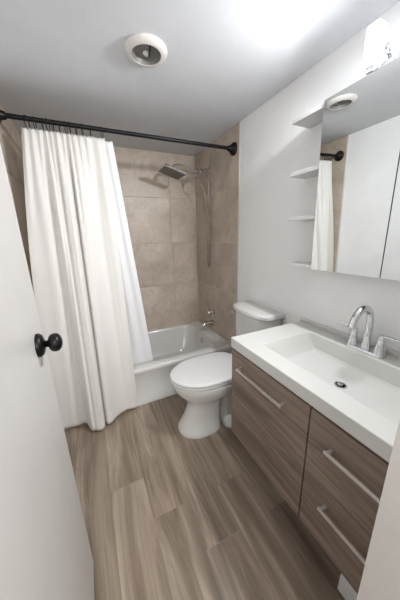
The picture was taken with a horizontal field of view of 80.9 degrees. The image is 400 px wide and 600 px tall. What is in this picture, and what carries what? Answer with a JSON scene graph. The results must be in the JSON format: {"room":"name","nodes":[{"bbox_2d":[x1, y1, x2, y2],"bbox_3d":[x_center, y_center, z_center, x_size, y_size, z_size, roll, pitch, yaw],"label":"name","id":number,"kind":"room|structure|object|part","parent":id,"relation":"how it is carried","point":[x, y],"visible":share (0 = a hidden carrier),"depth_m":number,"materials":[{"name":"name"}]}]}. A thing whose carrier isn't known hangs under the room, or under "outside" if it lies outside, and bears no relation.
{"room":"bathroom","nodes":[
{"label":"bathroom","id":0,"kind":"room"},
{"bbox_2d":[0,103,33,291],"bbox_3d":[-0.956,0.004,1.135,0.115,2.168,2.445,-9,17,-24],"label":"wall","id":1,"kind":"structure","parent":0,"point":[10,138],"depth_m":1.50,"materials":[{"name":"tile"}]},
{"bbox_2d":[20,135,198,330],"bbox_3d":[-0.734,-0.374,2.483,1.719,2.168,0.108,-9,17,-24],"label":"wall","id":2,"kind":"structure","parent":0,"point":[160,208],"depth_m":2.51,"materials":[{"name":"tile"}]},
{"bbox_2d":[0,0,399,155],"bbox_3d":[-0.237,-1.162,1.115,1.719,0.050,2.565,-9,17,-24],"label":"ceiling","id":3,"kind":"structure","parent":0,"point":[61,60],"depth_m":1.10,"materials":[{"name":"paint"}]},
{"bbox_2d":[124,33,166,66],"bbox_3d":[-0.241,-1.108,1.051,0.190,0.020,0.190,-9,17,-24],"label":"recessed light","id":4,"kind":"object","parent":3,"relation":"in","point":[147,50],"visible":1,"depth_m":1.04,"materials":[{"name":"paint"}]},
{"bbox_2d":[143,50,148,56],"bbox_3d":[-0.244,-1.115,1.063,0.030,0.011,0.030,-9,17,-24],"label":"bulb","id":5,"kind":"object","parent":4,"relation":"attached to","point":[145,52],"depth_m":1.06,"materials":[{"name":"white glass"}]},
{"bbox_2d":[64,394,344,599],"bbox_3d":[-0.129,1.183,0.851,3.012,0.001,4.200,-9,17,-24],"label":"floor","id":6,"kind":"structure","parent":0,"point":[168,515],"depth_m":1.17,"materials":[{"name":"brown wood"}]},
{"bbox_2d":[64,321,233,429],"bbox_3d":[-0.518,0.612,2.336,1.512,0.332,0.782,-9,17,-24],"label":"bathtub","id":7,"kind":"object","parent":6,"relation":"on","point":[171,346],"visible":0.39,"depth_m":2.25,"materials":[{"name":"ceramic"}]},
{"bbox_2d":[170,300,284,438],"bbox_3d":[0.152,0.499,1.730,0.766,0.834,0.420,-9,17,-24],"label":"toilet","id":8,"kind":"object","parent":6,"relation":"on","point":[205,381],"visible":0.67,"depth_m":1.64,"materials":[{"name":"ceramic"}]},
{"bbox_3d":[0.053,0.491,1.675,0.543,0.028,0.382,-9,17,-24],"label":"seat lid","id":9,"kind":"part","parent":8,"relation":"part of","materials":[{"name":"plastic"}]},
{"bbox_3d":[0.052,0.515,1.681,0.536,0.016,0.380,-9,17,-24],"label":"seat","id":10,"kind":"part","parent":8,"relation":"part of","materials":[{"name":"plastic"}]},
{"bbox_3d":[0.062,0.720,1.739,0.532,0.408,0.376,-9,17,-24],"label":"bowl","id":11,"kind":"part","parent":8,"relation":"part of","materials":[{"name":"ceramic"}]},
{"bbox_3d":[0.406,0.287,1.795,0.178,0.398,0.380,-9,17,-24],"label":"tank","id":12,"kind":"part","parent":8,"relation":"part of","materials":[{"name":"ceramic"}]},
{"bbox_3d":[0.398,0.077,1.736,0.202,0.036,0.412,-9,17,-24],"label":"tank lid","id":13,"kind":"part","parent":8,"relation":"part of","materials":[{"name":"ceramic"}]},
{"bbox_2d":[231,349,388,599],"bbox_3d":[0.575,0.684,1.126,0.554,0.773,0.792,-9,17,-24],"label":"vanity cabinet","id":14,"kind":"object","parent":6,"relation":"on","point":[334,483],"visible":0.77,"depth_m":0.86,"materials":[{"name":"laminate"}]},
{"bbox_3d":[0.264,0.390,1.074,0.032,0.012,0.314,-9,17,-24],"label":"handle","id":15,"kind":"part","parent":14,"relation":"part of","materials":[{"name":"silver metal"}]},
{"bbox_3d":[0.299,0.581,1.127,0.020,0.538,0.505,-9,17,-24],"label":"cabinet door","id":16,"kind":"part","parent":14,"relation":"part of","materials":[{"name":"laminate"}]},
{"bbox_2d":[231,318,399,462],"bbox_3d":[0.576,0.304,1.028,0.525,0.141,0.803,-9,17,-24],"label":"sink","id":17,"kind":"object","parent":14,"relation":"in","point":[358,391],"visible":0.97,"depth_m":0.99,"materials":[{"name":"ceramic"}]},
{"bbox_2d":[339,305,399,358],"bbox_3d":[0.742,0.125,1.042,0.188,0.225,0.189,4,16,19],"label":"sink faucet","id":18,"kind":"object","parent":17,"relation":"on","point":[379,351],"visible":1,"depth_m":1.02,"materials":[{"name":"silver metal"}]},
{"bbox_3d":[0.731,0.165,1.113,0.048,0.089,0.048,-9,17,-24],"label":"handle","id":19,"kind":"part","parent":18,"relation":"part of","materials":[{"name":"silver metal"}]},
{"bbox_3d":[0.703,0.126,1.023,0.166,0.213,0.046,-9,17,-24],"label":"spout","id":20,"kind":"part","parent":18,"relation":"part of","materials":[{"name":"silver metal"}]},
{"bbox_3d":[0.757,0.225,1.076,0.056,0.014,0.168,-9,17,-24],"label":"plate","id":21,"kind":"part","parent":18,"relation":"part of","materials":[{"name":"silver metal"}]},
{"bbox_3d":[0.780,0.191,1.012,0.048,0.089,0.048,-9,17,-24],"label":"handle","id":22,"kind":"part","parent":18,"relation":"part of","materials":[{"name":"silver metal"}]},
{"bbox_3d":[0.788,0.162,0.969,0.014,0.025,0.074,-6,16,-14],"label":"lever","id":23,"kind":"part","parent":18,"relation":"part of","materials":[{"name":"silver metal"}]},
{"bbox_3d":[0.473,0.801,0.814,0.020,0.270,0.281,-9,17,-24],"label":"drawer","id":24,"kind":"part","parent":14,"relation":"part of","materials":[{"name":"laminate"}]},
{"bbox_3d":[0.463,0.750,0.756,0.032,0.012,0.173,-9,17,-24],"label":"handle","id":25,"kind":"part","parent":14,"relation":"part of","materials":[{"name":"silver metal"}]},
{"bbox_3d":[0.466,0.541,0.742,0.020,0.266,0.281,-9,17,-24],"label":"drawer","id":26,"kind":"part","parent":14,"relation":"part of","materials":[{"name":"laminate"}]},
{"bbox_3d":[0.748,1.020,0.921,0.402,0.224,0.132,-9,17,-24],"label":"support leg","id":27,"kind":"part","parent":14,"relation":"part of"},
{"bbox_3d":[0.455,0.515,0.694,0.032,0.012,0.180,-9,17,-24],"label":"handle","id":28,"kind":"part","parent":14,"relation":"part of","materials":[{"name":"silver metal"}]},
{"bbox_2d":[194,1,399,352],"bbox_3d":[0.497,-0.219,1.790,0.105,2.168,2.445,-9,17,-24],"label":"wall","id":29,"kind":"structure","parent":0,"point":[253,195],"depth_m":1.51,"materials":[{"name":"paint"}]},
{"bbox_2d":[0,110,236,155],"bbox_3d":[-0.410,-1.082,1.536,1.500,0.092,0.092,-9,17,-24],"label":"curtain rod","id":30,"kind":"object","parent":29,"relation":"attached to","point":[232,149],"visible":1,"depth_m":1.47,"materials":[{"name":"black metal"}]},
{"bbox_2d":[105,141,152,364],"bbox_3d":[-0.556,-0.161,1.783,0.332,1.800,0.107,-9,17,-24],"label":"curtain liner","id":31,"kind":"object","parent":30,"relation":"hanging from","point":[138,332],"visible":0.47,"depth_m":1.79,"materials":[{"name":"plastic"}]},
{"bbox_2d":[157,163,210,266],"bbox_3d":[-0.106,-0.766,2.213,0.490,0.951,0.210,-9,17,-24],"label":"shower","id":32,"kind":"object","parent":29,"relation":"attached to","point":[166,169],"visible":1,"depth_m":2.15,"materials":[{"name":"silver metal"}]},
{"bbox_3d":[-0.247,-1.119,2.052,0.203,0.073,0.210,-9,17,-24],"label":"head plate","id":33,"kind":"part","parent":32,"relation":"part of","materials":[{"name":"silver metal"}]},
{"bbox_3d":[-0.149,-1.183,2.101,0.258,0.062,0.020,-11,18,-31],"label":"shower arm","id":34,"kind":"part","parent":32,"relation":"part of","materials":[{"name":"silver metal"}]},
{"bbox_2d":[202,319,213,326],"bbox_3d":[0.083,0.255,2.572,0.140,0.072,0.066,-9,17,-24],"label":"tub spout","id":35,"kind":"object","parent":29,"relation":"attached to","point":[211,322],"visible":1,"depth_m":2.56,"materials":[{"name":"silver metal"}]},
{"bbox_2d":[206,305,214,317],"bbox_3d":[0.103,0.128,2.566,0.071,0.153,0.132,-9,17,-24],"label":"shower valve","id":36,"kind":"object","parent":29,"relation":"attached to","point":[211,311],"visible":1,"depth_m":2.55,"materials":[{"name":"silver metal"}]},
{"bbox_3d":[0.326,-0.279,2.025,0.005,2.168,0.011,-9,17,-24],"label":"tile edge trim","id":37,"kind":"part","parent":29,"relation":"part of","materials":[{"name":"paint"}]},
{"bbox_2d":[285,57,399,280],"bbox_3d":[0.719,-0.469,0.933,0.131,0.740,0.864,-9,17,-24],"label":"upper cabinet","id":38,"kind":"object","parent":29,"relation":"attached to","point":[356,217],"visible":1,"depth_m":0.95,"materials":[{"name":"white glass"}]},
{"bbox_2d":[285,261,311,268],"bbox_3d":[0.593,-0.201,1.330,0.109,0.018,0.185,-9,17,-24],"label":"shelf","id":39,"kind":"object","parent":38,"relation":"attached to","point":[302,264],"depth_m":1.31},
{"bbox_2d":[287,215,314,220],"bbox_3d":[0.583,-0.440,1.263,0.116,0.018,0.185,-9,17,-24],"label":"shelf","id":40,"kind":"object","parent":38,"relation":"attached to","point":[312,217],"depth_m":1.24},
{"bbox_2d":[289,165,318,178],"bbox_3d":[0.574,-0.654,1.203,0.122,0.018,0.185,-9,17,-24],"label":"shelf","id":41,"kind":"object","parent":38,"relation":"attached to","point":[313,171],"depth_m":1.20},
{"bbox_2d":[292,103,323,128],"bbox_3d":[0.564,-0.889,1.137,0.129,0.018,0.185,-9,17,-24],"label":"shelf","id":42,"kind":"object","parent":38,"relation":"attached to","point":[313,117],"depth_m":1.14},
{"bbox_3d":[0.787,-0.404,0.689,0.038,0.740,0.349,-9,17,-24],"label":"mirror door","id":43,"kind":"part","parent":38,"relation":"part of","materials":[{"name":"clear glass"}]},
{"bbox_2d":[362,18,399,74],"bbox_3d":[0.725,-0.906,0.777,0.126,0.141,0.330,-9,17,-24],"label":"vanity light","id":44,"kind":"object","parent":29,"relation":"attached to","point":[377,54],"visible":0.97,"depth_m":0.86,"materials":[{"name":"silver metal"}]},
{"bbox_3d":[0.643,-0.936,0.864,0.058,0.124,0.047,-9,17,-24],"label":"lamp shade","id":45,"kind":"part","parent":44,"relation":"part of","materials":[{"name":"white glass"}]},
{"bbox_3d":[0.669,-0.909,0.884,0.097,0.093,0.042,-9,17,-24],"label":"lamp arm","id":46,"kind":"part","parent":44,"relation":"part of","materials":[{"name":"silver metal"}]},
{"bbox_3d":[0.772,-0.919,0.796,0.021,0.060,0.330,-9,17,-24],"label":"plate","id":47,"kind":"part","parent":44,"relation":"part of","materials":[{"name":"silver metal"}]},
{"bbox_3d":[0.692,-0.910,0.765,0.058,0.124,0.047,-9,17,-24],"label":"lamp shade","id":48,"kind":"part","parent":44,"relation":"part of","materials":[{"name":"white glass"}]},
{"bbox_2d":[357,419,399,599],"bbox_3d":[0.318,0.185,0.341,1.719,2.168,0.120,-9,17,-24],"label":"wall","id":49,"kind":"structure","parent":0,"point":[380,580],"depth_m":0.51,"materials":[{"name":"paint"}]},
{"bbox_2d":[0,143,93,599],"bbox_3d":[-0.341,0.229,0.471,0.095,2.028,0.646,-9,17,-24],"label":"door","id":50,"kind":"structure","parent":49,"relation":"in","point":[45,550],"depth_m":0.52,"materials":[{"name":"paint"}]},
{"bbox_3d":[-0.422,0.122,0.664,0.056,0.053,0.053,-9,17,-24],"label":"knob","id":51,"kind":"part","parent":50,"relation":"part of","materials":[{"name":"black metal"}]},
{"label":"curtain ring","id":52,"kind":"object","parent":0,"visible":0},
{"bbox_2d":[21,127,137,430],"bbox_3d":[-0.777,-0.015,1.535,0.562,1.955,0.196,-9,17,-24],"label":"shower curtain","id":53,"kind":"object","parent":52,"relation":"hanging from","point":[77,280],"visible":0.97,"depth_m":1.52,"materials":[{"name":"fabric"}]}
]}

